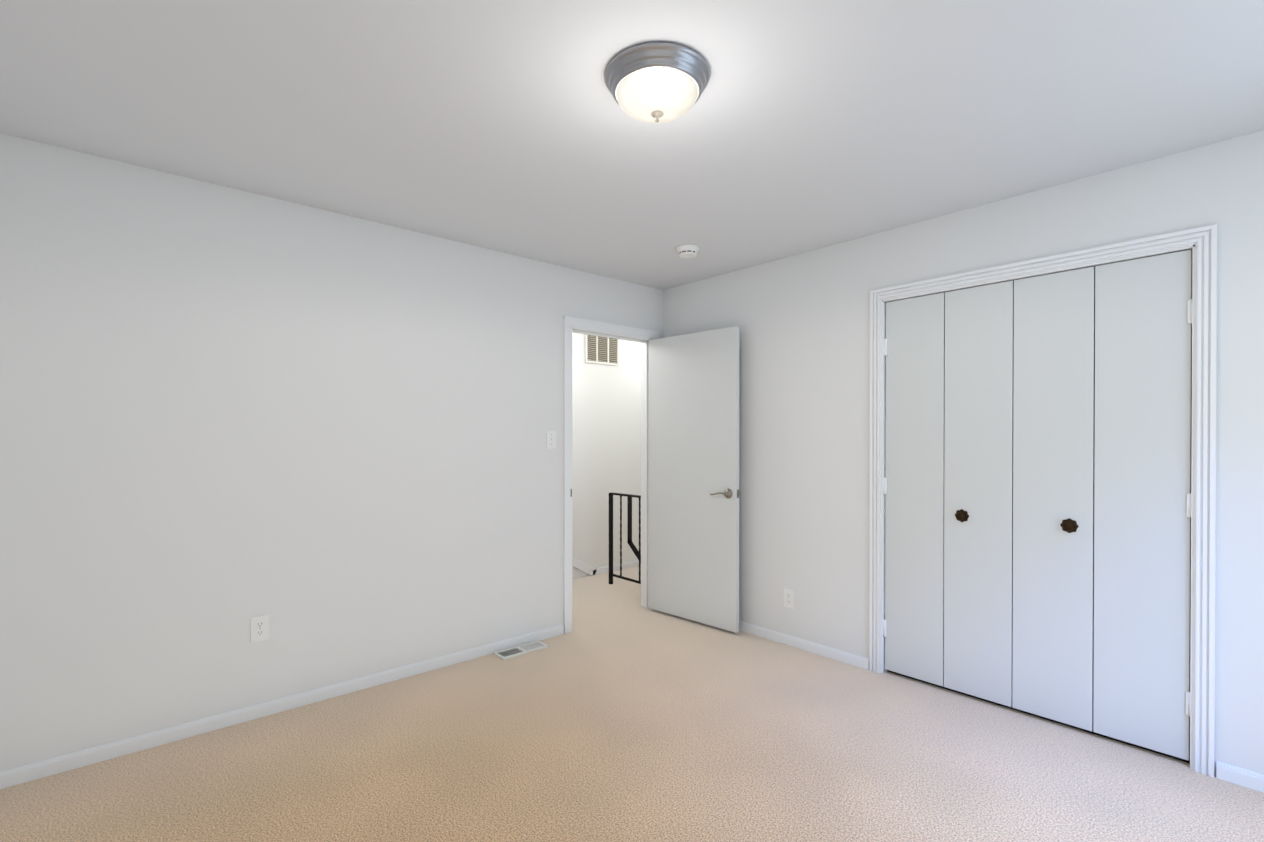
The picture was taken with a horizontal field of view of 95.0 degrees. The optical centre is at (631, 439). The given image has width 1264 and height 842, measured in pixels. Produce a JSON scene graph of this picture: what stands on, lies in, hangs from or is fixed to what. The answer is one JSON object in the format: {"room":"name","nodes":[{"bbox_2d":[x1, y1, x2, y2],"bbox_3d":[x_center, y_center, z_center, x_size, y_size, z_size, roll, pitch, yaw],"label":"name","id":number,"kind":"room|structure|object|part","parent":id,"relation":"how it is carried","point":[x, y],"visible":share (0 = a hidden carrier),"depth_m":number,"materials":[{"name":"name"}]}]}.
{"room":"empty bedroom","nodes":[
{"label":"empty bedroom","id":0,"kind":"room"},
{"bbox_2d":[0,133,662,771],"bbox_3d":[-1.242,0.074,3.196,3.865,2.420,0.115,0,0,-42],"label":"wall","id":1,"kind":"structure","parent":0,"point":[316,435],"depth_m":2.65,"materials":[{"name":"white paint"}]},
{"bbox_2d":[251,615,268,642],"bbox_3d":[-1.725,0.876,2.686,0.072,0.116,0.007,0,0,-42],"label":"outlet","id":2,"kind":"object","parent":1,"relation":"attached to","point":[259,628],"visible":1,"depth_m":2.68,"materials":[{"name":"white plastic"}]},
{"bbox_2d":[0,624,563,788],"bbox_3d":[-1.493,1.255,2.892,2.788,0.060,0.013,0,0,-42],"label":"baseboard","id":3,"kind":"structure","parent":1,"relation":"attached to","point":[111,750],"depth_m":2.63,"materials":[{"name":"white paint"}]},
{"bbox_2d":[546,431,555,448],"bbox_3d":[-0.520,0.001,3.753,0.072,0.116,0.016,0,0,-42],"label":"light switch","id":4,"kind":"object","parent":1,"relation":"attached to","point":[550,439],"visible":1,"depth_m":3.75,"materials":[{"name":"white plastic"}]},
{"bbox_2d":[563,316,659,633],"bbox_3d":[-0.165,0.232,4.159,0.875,2.094,0.147,0,0,-42],"label":"door frame","id":5,"kind":"structure","parent":1,"relation":"attached to","point":[568,322],"depth_m":3.96,"materials":[{"name":"white paint"}]},
{"bbox_2d":[649,326,739,632],"bbox_3d":[0.432,0.261,4.068,0.135,2.000,0.785,0,0,-42],"label":"entry door","id":6,"kind":"structure","parent":1,"relation":"in","point":[694,493],"depth_m":4.01,"materials":[{"name":"white paint"}]},
{"bbox_3d":[0.629,0.355,3.848,0.135,0.066,0.194,0,0,-42],"label":"handle","id":7,"kind":"part","parent":6,"relation":"part of","materials":[{"name":"silver metal"}]},
{"bbox_2d":[572,333,640,578],"bbox_3d":[-1.362,0.066,4.617,5.350,2.420,0.115,0,0,-42],"label":"wall","id":8,"kind":"structure","parent":0,"point":[606,430],"depth_m":5.52,"materials":[{"name":"white paint"}]},
{"bbox_2d":[572,556,596,575],"bbox_3d":[-0.862,0.856,4.982,1.424,0.872,0.013,0,0,-42],"label":"stair skirt board","id":9,"kind":"object","parent":8,"relation":"attached to","point":[577,563],"visible":0.21,"depth_m":5.35,"materials":[{"name":"white paint"}]},
{"bbox_2d":[585,334,618,365],"bbox_3d":[-0.280,-0.881,5.495,0.410,0.335,0.012,0,0,-42],"label":"air vent","id":10,"kind":"object","parent":8,"relation":"in","point":[602,350],"visible":0.79,"depth_m":5.49,"materials":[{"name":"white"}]},
{"bbox_2d":[593,560,638,574],"bbox_3d":[0.153,1.239,5.892,1.400,0.060,0.013,0,0,-42],"label":"baseboard","id":11,"kind":"structure","parent":8,"relation":"attached to","point":[616,567],"depth_m":5.62,"materials":[{"name":"white paint"}]},
{"bbox_2d":[0,566,1263,841],"bbox_3d":[0.296,1.311,2.769,5.950,0.050,5.460,0,0,-42],"label":"floor","id":12,"kind":"structure","parent":0,"point":[618,712],"depth_m":2.27,"materials":[{"name":"carpet"}]},
{"bbox_2d":[493,641,547,659],"bbox_3d":[-0.672,1.276,3.514,0.310,0.012,0.120,0,0,-42],"label":"air vent register","id":13,"kind":"object","parent":12,"relation":"on","point":[512,652],"visible":1,"depth_m":3.50,"materials":[{"name":"white metal"}]},
{"bbox_2d":[609,492,640,583],"bbox_3d":[0.030,0.873,4.880,0.048,0.804,0.656,0,0,-42],"label":"stair railing","id":14,"kind":"object","parent":12,"relation":"on","point":[637,553],"visible":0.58,"depth_m":4.99,"materials":[{"name":"black metal"}]},
{"bbox_2d":[0,0,1263,289],"bbox_3d":[0.296,-1.159,2.756,5.950,0.050,5.460,0,0,-42],"label":"ceiling","id":15,"kind":"structure","parent":0,"point":[514,128],"depth_m":1.97,"materials":[{"name":"white paint"}]},
{"bbox_2d":[605,41,709,123],"bbox_3d":[0.078,-1.058,1.800,0.324,0.143,0.324,0,0,-42],"label":"ceiling light","id":16,"kind":"object","parent":15,"relation":"attached to","point":[657,82],"visible":1,"depth_m":1.71,"materials":[{"name":"white glass"}]},
{"bbox_3d":[0.078,-1.043,1.800,0.254,0.060,0.254,0,0,-42],"label":"lamp shade","id":17,"kind":"part","parent":16,"relation":"part of","materials":[{"name":"white glass"}]},
{"bbox_2d":[676,244,699,257],"bbox_3d":[0.331,-1.113,3.445,0.141,0.050,0.141,0,0,-42],"label":"smoke detector","id":18,"kind":"object","parent":15,"relation":"attached to","point":[687,251],"visible":1,"depth_m":3.40,"materials":[{"name":"white plastic"}]},
{"bbox_2d":[663,130,1263,775],"bbox_3d":[1.520,0.074,3.092,0.115,2.420,3.950,0,0,-42],"label":"wall","id":19,"kind":"structure","parent":0,"point":[801,322],"depth_m":3.23,"materials":[{"name":"white paint"}]},
{"bbox_2d":[784,588,793,608],"bbox_3d":[0.979,0.991,3.611,0.007,0.116,0.072,0,0,-42],"label":"outlet","id":20,"kind":"object","parent":19,"relation":"attached to","point":[788,598],"visible":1,"depth_m":3.61,"materials":[{"name":"white plastic"}]},
{"bbox_2d":[739,621,868,669],"bbox_3d":[0.782,1.250,3.829,0.013,0.060,1.619,0,0,-42],"label":"baseboard","id":21,"kind":"structure","parent":19,"relation":"attached to","point":[842,656],"depth_m":3.51,"materials":[{"name":"white paint"}]},
{"bbox_2d":[883,299,1191,715],"bbox_3d":[1.788,0.266,2.724,0.016,1.634,1.228,0,0,-42],"label":"closet door hinge","id":22,"kind":"object","parent":19,"relation":"attached to","point":[1188,511],"visible":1,"depth_m":2.28,"materials":[{"name":"white paint"}]},
{"bbox_2d":[885,250,1191,760],"bbox_3d":[1.790,0.258,2.725,0.066,2.012,1.208,0,0,-42],"label":"closet door","id":23,"kind":"structure","parent":19,"relation":"in","point":[1038,477],"depth_m":2.62,"materials":[{"name":"white paint"}]},
{"bbox_3d":[1.778,0.381,2.716,0.036,0.066,0.502,0,0,-42],"label":"knob","id":24,"kind":"part","parent":23,"relation":"part of","materials":[{"name":"black metal"}]},
{"bbox_2d":[887,392,1191,762],"bbox_3d":[1.818,0.267,2.751,0.002,2.038,1.214,0,0,-42],"label":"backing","id":25,"kind":"object","parent":19,"relation":"attached to","point":[1154,751],"visible":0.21,"depth_m":2.58,"materials":[{"name":"black"}]},
{"bbox_2d":[869,224,1216,777],"bbox_3d":[1.823,0.260,2.755,0.119,2.052,1.244,0,0,-42],"label":"door frame","id":26,"kind":"structure","parent":19,"relation":"attached to","point":[1094,264],"depth_m":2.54,"materials":[{"name":"white paint"}]},
{"bbox_2d":[1216,761,1263,792],"bbox_3d":[2.461,1.260,1.951,0.013,0.060,0.694,0,0,-42],"label":"baseboard","id":27,"kind":"structure","parent":19,"relation":"attached to","point":[1229,773],"depth_m":2.16,"materials":[{"name":"white paint"}]}
]}

